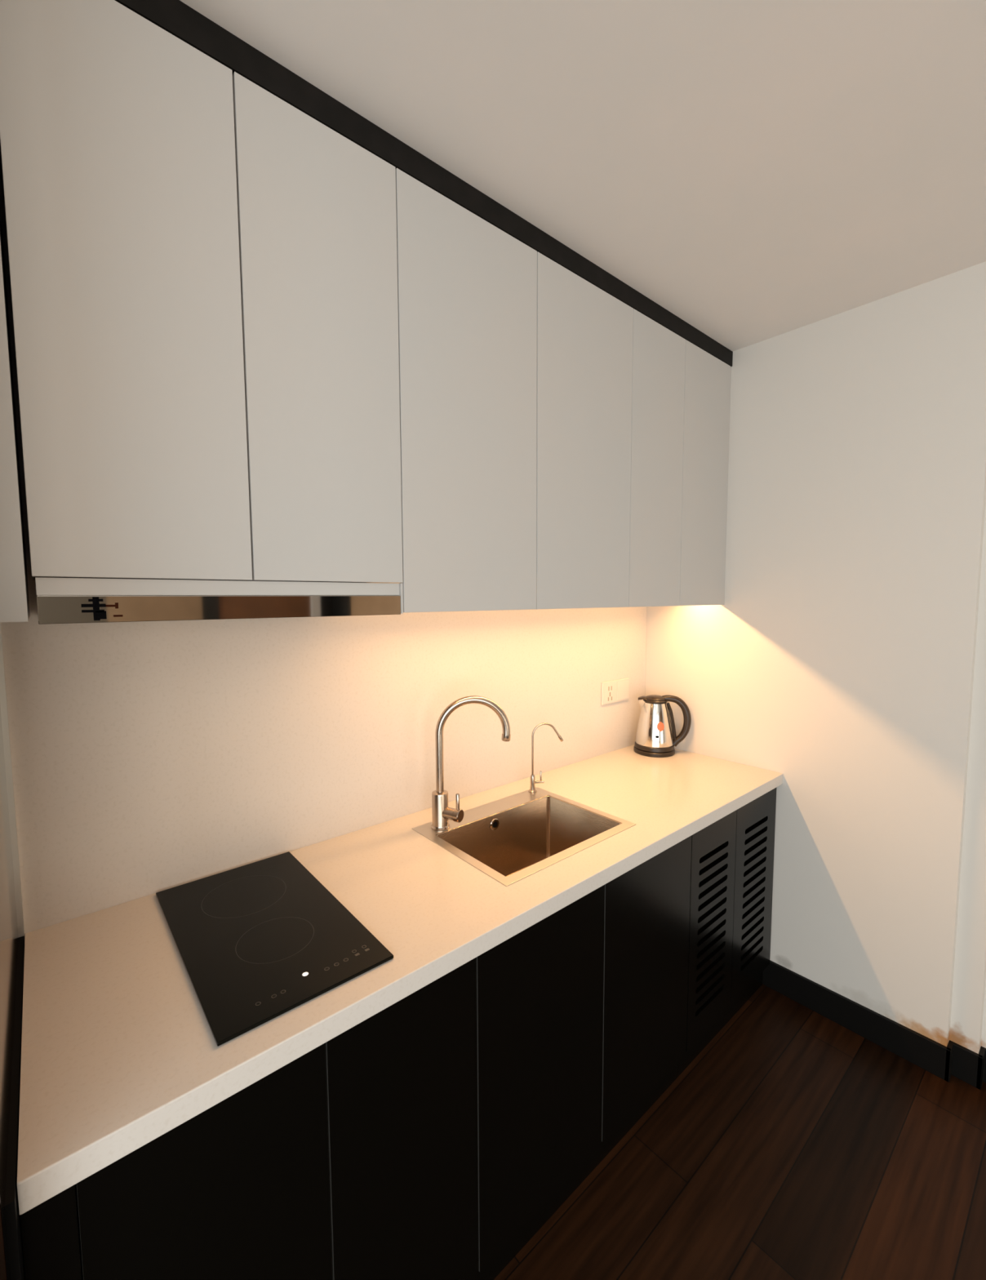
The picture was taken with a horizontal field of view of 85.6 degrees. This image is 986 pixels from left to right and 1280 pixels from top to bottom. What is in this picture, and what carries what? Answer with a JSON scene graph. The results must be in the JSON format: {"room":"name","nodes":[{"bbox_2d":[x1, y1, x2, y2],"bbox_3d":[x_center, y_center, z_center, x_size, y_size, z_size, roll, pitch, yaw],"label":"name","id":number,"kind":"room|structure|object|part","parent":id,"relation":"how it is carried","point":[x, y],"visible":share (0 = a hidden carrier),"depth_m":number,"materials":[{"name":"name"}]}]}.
{"room":"kitchen","nodes":[
{"label":"kitchen","id":0,"kind":"room"},
{"bbox_2d":[0,140,82,1272],"bbox_3d":[-0.718,0.185,1.315,4.100,2.450,0.138,-4,6,-40],"label":"wall","id":1,"kind":"structure","parent":0,"point":[2,187],"depth_m":1.01,"materials":[{"name":"grey paint"}]},
{"bbox_2d":[0,0,403,582],"bbox_3d":[-0.546,-0.542,1.063,0.613,0.850,0.358,-4,6,-40],"label":"upper cabinet","id":2,"kind":"object","parent":1,"relation":"attached to","point":[203,268],"visible":0.97,"depth_m":0.87,"materials":[{"name":"grey wood"}]},
{"bbox_3d":[-0.554,-0.523,0.833,0.300,0.848,0.018,-4,6,-40],"label":"door","id":3,"kind":"part","parent":2,"relation":"part of","materials":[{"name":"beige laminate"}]},
{"bbox_2d":[35,577,403,624],"bbox_3d":[-0.539,-0.083,1.095,0.609,0.068,0.341,-4,6,-40],"label":"range hood","id":4,"kind":"object","parent":2,"relation":"attached to","point":[59,600],"visible":1,"depth_m":0.91,"materials":[{"name":"grey metal"}]},
{"bbox_3d":[-0.439,-0.095,0.973,0.604,0.026,0.016,-4,6,-40],"label":"rail","id":5,"kind":"part","parent":4,"relation":"part of","materials":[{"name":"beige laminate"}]},
{"bbox_3d":[-0.437,-0.060,0.974,0.604,0.041,0.020,-4,6,-40],"label":"panel","id":6,"kind":"part","parent":4,"relation":"part of","materials":[{"name":"silver metal"}]},
{"bbox_3d":[-0.308,-0.100,1.290,0.004,0.066,0.337,-4,6,-40],"label":"rail","id":7,"kind":"part","parent":4,"relation":"part of","materials":[{"name":"white metal"}]},
{"bbox_3d":[-0.321,-0.540,1.032,0.308,0.848,0.018,-4,6,-40],"label":"door","id":8,"kind":"part","parent":2,"relation":"part of","materials":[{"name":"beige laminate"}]},
{"bbox_2d":[0,553,646,939],"bbox_3d":[-0.124,0.165,1.725,2.143,0.780,0.012,-4,6,-40],"label":"backsplash","id":9,"kind":"structure","parent":1,"relation":"attached to","point":[148,757],"depth_m":1.33,"materials":[{"name":"white paint"}]},
{"bbox_2d":[601,678,629,705],"bbox_3d":[0.524,0.219,2.272,0.188,0.096,0.008,-4,6,-40],"label":"wall socket","id":10,"kind":"object","parent":9,"relation":"attached to","point":[615,691],"visible":1,"depth_m":2.26,"materials":[{"name":"beige plastic"}]},
{"bbox_2d":[617,680,628,700],"bbox_3d":[0.561,0.217,2.299,0.082,0.082,0.002,-4,6,-40],"label":"rocker switch","id":11,"kind":"object","parent":10,"relation":"attached to","point":[622,685],"depth_m":2.30,"materials":[{"name":"beige plastic"}]},
{"bbox_2d":[395,168,633,612],"bbox_3d":[0.002,-0.549,1.533,0.829,0.916,0.358,-4,6,-40],"label":"upper cabinet","id":12,"kind":"object","parent":1,"relation":"attached to","point":[516,368],"visible":0.91,"depth_m":1.32,"materials":[{"name":"grey wood"}]},
{"bbox_3d":[-0.046,-0.527,1.269,0.409,0.914,0.018,-4,6,-40],"label":"door","id":13,"kind":"part","parent":12,"relation":"part of","materials":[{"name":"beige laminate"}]},
{"bbox_3d":[0.269,-0.550,1.538,0.416,0.914,0.018,-4,6,-40],"label":"door","id":14,"kind":"part","parent":12,"relation":"part of","materials":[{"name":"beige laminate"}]},
{"bbox_2d":[628,308,731,607],"bbox_3d":[0.562,-0.589,2.012,0.647,0.916,0.358,-4,6,-40],"label":"upper cabinet","id":15,"kind":"object","parent":1,"relation":"attached to","point":[681,392],"visible":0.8,"depth_m":1.84,"materials":[{"name":"grey wood"}]},
{"bbox_3d":[0.543,-0.569,1.772,0.304,0.914,0.018,-4,6,-40],"label":"door","id":16,"kind":"part","parent":15,"relation":"part of","materials":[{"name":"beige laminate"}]},
{"bbox_3d":[0.783,-0.587,1.977,0.324,0.914,0.018,-4,6,-40],"label":"door","id":17,"kind":"part","parent":15,"relation":"part of","materials":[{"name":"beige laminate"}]},
{"bbox_2d":[179,0,985,351],"bbox_3d":[0.712,-0.950,-0.455,4.100,0.080,4.550,-4,6,-40],"label":"ceiling","id":18,"kind":"structure","parent":0,"point":[756,171],"depth_m":1.05,"materials":[{"name":"paint"}]},
{"bbox_2d":[114,0,733,366],"bbox_3d":[0.093,-1.023,1.353,2.168,0.054,0.020,-4,6,-40],"label":"strip","id":19,"kind":"object","parent":18,"relation":"attached to","point":[175,17],"visible":0.8,"depth_m":1.06,"materials":[{"name":"black wood"}]},
{"bbox_2d":[493,983,985,1279],"bbox_3d":[0.723,1.562,-0.257,4.100,0.060,4.550,-4,6,-40],"label":"floor","id":20,"kind":"structure","parent":0,"point":[795,1144],"depth_m":1.39,"materials":[{"name":"brown wood"}]},
{"bbox_2d":[0,622,24,1279],"bbox_3d":[-0.727,0.713,0.807,0.029,1.476,0.654,-4,6,-40],"label":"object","id":21,"kind":"object","parent":20,"relation":"on","point":[11,916],"visible":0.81,"depth_m":0.77,"materials":[{"name":"black wood"}]},
{"bbox_3d":[-0.931,0.270,1.024,0.009,0.626,0.010,-4,6,-40],"label":"corner trim","id":22,"kind":"part","parent":21,"relation":"part of","materials":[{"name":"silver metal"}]},
{"bbox_2d":[19,1183,82,1279],"bbox_3d":[-0.621,1.052,0.772,0.050,0.805,0.285,-4,6,-40],"label":"cabinet filler","id":23,"kind":"object","parent":20,"relation":"on","point":[50,1230],"visible":0.48,"depth_m":0.64,"materials":[{"name":"black wood"}]},
{"bbox_2d":[75,957,478,1279],"bbox_3d":[-0.453,1.024,1.099,0.629,0.808,0.565,-4,6,-40],"label":"base cabinet","id":24,"kind":"object","parent":20,"relation":"on","point":[356,1157],"visible":0.56,"depth_m":0.87,"materials":[{"name":"black wood"}]},
{"bbox_3d":[-0.394,0.999,0.787,0.316,0.703,0.018,-4,6,-40],"label":"door","id":25,"kind":"part","parent":24,"relation":"part of","materials":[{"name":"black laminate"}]},
{"bbox_3d":[-0.155,0.982,0.991,0.310,0.703,0.018,-4,6,-40],"label":"door","id":26,"kind":"part","parent":24,"relation":"part of","materials":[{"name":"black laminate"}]},
{"bbox_2d":[472,835,691,1279],"bbox_3d":[0.101,0.984,1.572,0.827,0.808,0.565,-4,6,-40],"label":"base cabinet","id":27,"kind":"object","parent":20,"relation":"on","point":[582,1011],"visible":0.52,"depth_m":1.28,"materials":[{"name":"black wood"}]},
{"bbox_2d":[17,744,782,1214],"bbox_3d":[0.078,0.561,1.525,2.140,0.040,0.598,-4,6,-40],"label":"countertop","id":28,"kind":"structure","parent":27,"relation":"on","point":[120,1050],"depth_m":0.97,"materials":[{"name":"beige stone"}]},
{"bbox_2d":[155,851,393,1046],"bbox_3d":[-0.468,0.574,1.083,0.296,0.007,0.534,-4,6,-40],"label":"induction hob","id":29,"kind":"object","parent":28,"relation":"in","point":[256,942],"visible":1,"depth_m":1.02,"materials":[{"name":"black glass"}]},
{"bbox_2d":[302,972,308,976],"bbox_3d":[-0.328,0.583,0.929,0.010,0.001,0.010,-4,6,-40],"label":"indicator light","id":30,"kind":"object","parent":29,"relation":"on","point":[304,974],"depth_m":0.93,"materials":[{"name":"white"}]},
{"bbox_2d":[431,695,511,831],"bbox_3d":[-0.063,0.350,1.514,0.233,0.380,0.080,-1,5,-4],"label":"tap","id":31,"kind":"object","parent":28,"relation":"on","point":[442,813],"visible":1,"depth_m":1.51,"materials":[{"name":"silver metal"}]},
{"bbox_3d":[-0.100,0.458,1.499,0.011,0.050,0.011,-4,6,-40],"label":"lever","id":32,"kind":"part","parent":31,"relation":"part of","materials":[{"name":"silver metal"}]},
{"bbox_3d":[-0.057,0.301,1.531,0.216,0.285,0.022,-1,5,-9],"label":"spout","id":33,"kind":"part","parent":31,"relation":"part of","materials":[{"name":"silver metal"}]},
{"bbox_2d":[412,786,635,886],"bbox_3d":[0.092,0.647,1.547,0.508,0.218,0.406,-4,6,-40],"label":"sink","id":34,"kind":"object","parent":28,"relation":"in","point":[512,838],"visible":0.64,"depth_m":1.66,"materials":[{"name":"grey metal"}]},
{"bbox_2d":[435,795,622,876],"bbox_3d":[0.109,0.648,1.529,0.460,0.217,0.300,-4,6,-40],"label":"basin","id":35,"kind":"object","parent":34,"relation":"in","point":[513,840],"depth_m":1.67,"materials":[{"name":"silver metal"}]},
{"bbox_2d":[528,722,563,793],"bbox_3d":[0.179,0.398,1.814,0.121,0.236,0.029,-1,5,-13],"label":"tap","id":36,"kind":"object","parent":28,"relation":"on","point":[532,789],"visible":1,"depth_m":1.80,"materials":[{"name":"silver metal"}]},
{"bbox_3d":[0.180,0.370,1.808,0.100,0.181,0.007,-1,5,-9],"label":"spout","id":37,"kind":"part","parent":36,"relation":"part of","materials":[{"name":"silver metal"}]},
{"bbox_2d":[633,694,691,757],"bbox_3d":[0.705,0.356,2.259,0.180,0.247,0.206,-4,6,-40],"label":"electric kettle","id":38,"kind":"object","parent":28,"relation":"on","point":[655,737],"visible":1,"depth_m":2.22,"materials":[{"name":"silver metal"}]},
{"bbox_3d":[0.638,0.275,2.274,0.035,0.037,0.048,1,5,13],"label":"spout","id":39,"kind":"part","parent":38,"relation":"part of","materials":[{"name":"silver metal"}]},
{"bbox_3d":[0.682,0.245,2.265,0.092,0.020,0.104,-4,6,-40],"label":"lid","id":40,"kind":"part","parent":38,"relation":"part of","materials":[{"name":"black plastic"}]},
{"bbox_2d":[657,721,664,731],"bbox_3d":[0.694,0.358,2.201,0.030,0.040,0.007,-1,5,-3],"label":"print","id":41,"kind":"object","parent":38,"relation":"attached to","point":[660,725],"depth_m":2.20,"materials":[{"name":"orange"}]},
{"bbox_3d":[0.775,0.342,2.249,0.118,0.219,0.035,1,5,13],"label":"handle","id":42,"kind":"part","parent":38,"relation":"part of","materials":[{"name":"black plastic"}]},
{"bbox_3d":[0.119,0.962,1.225,0.408,0.703,0.018,-4,6,-40],"label":"door","id":43,"kind":"part","parent":27,"relation":"part of","materials":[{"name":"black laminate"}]},
{"bbox_3d":[0.434,0.940,1.494,0.416,0.703,0.018,-4,6,-40],"label":"door","id":44,"kind":"part","parent":27,"relation":"part of","materials":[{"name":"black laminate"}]},
{"bbox_2d":[677,787,776,1076],"bbox_3d":[0.655,0.944,2.045,0.631,0.808,0.565,-4,6,-40],"label":"base cabinet","id":45,"kind":"object","parent":20,"relation":"on","point":[732,865],"visible":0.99,"depth_m":1.79,"materials":[{"name":"black wood"}]},
{"bbox_3d":[0.704,0.920,1.724,0.290,0.703,0.018,-4,6,-40],"label":"louvred door","id":46,"kind":"part","parent":45,"relation":"part of","materials":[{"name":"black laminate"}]},
{"bbox_3d":[0.937,0.903,1.923,0.320,0.703,0.018,-4,6,-40],"label":"louvred door","id":47,"kind":"part","parent":45,"relation":"part of","materials":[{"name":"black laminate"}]},
{"bbox_2d":[644,261,985,1053],"bbox_3d":[2.172,0.205,0.894,0.260,2.450,4.262,-4,6,-40],"label":"wall","id":48,"kind":"structure","parent":0,"point":[843,656],"depth_m":1.77,"materials":[{"name":"paint"}]},
{"bbox_2d":[762,960,985,1089],"bbox_3d":[2.269,1.394,0.736,0.097,0.104,3.660,-4,6,-40],"label":"baseboard","id":49,"kind":"structure","parent":48,"relation":"attached to","point":[955,1060],"depth_m":1.78,"materials":[{"name":"black paint"}]},
{"bbox_3d":[-0.921,0.242,0.610,0.470,2.450,0.672,-4,6,-40],"label":"wall","id":50,"kind":"structure","parent":0,"visible":0},
{"bbox_2d":[0,208,30,622],"bbox_3d":[-0.806,-0.490,0.831,0.072,0.916,0.339,-4,6,-40],"label":"filler panel","id":51,"kind":"object","parent":50,"relation":"attached to","point":[14,590],"visible":1,"depth_m":0.74,"materials":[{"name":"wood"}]}
]}

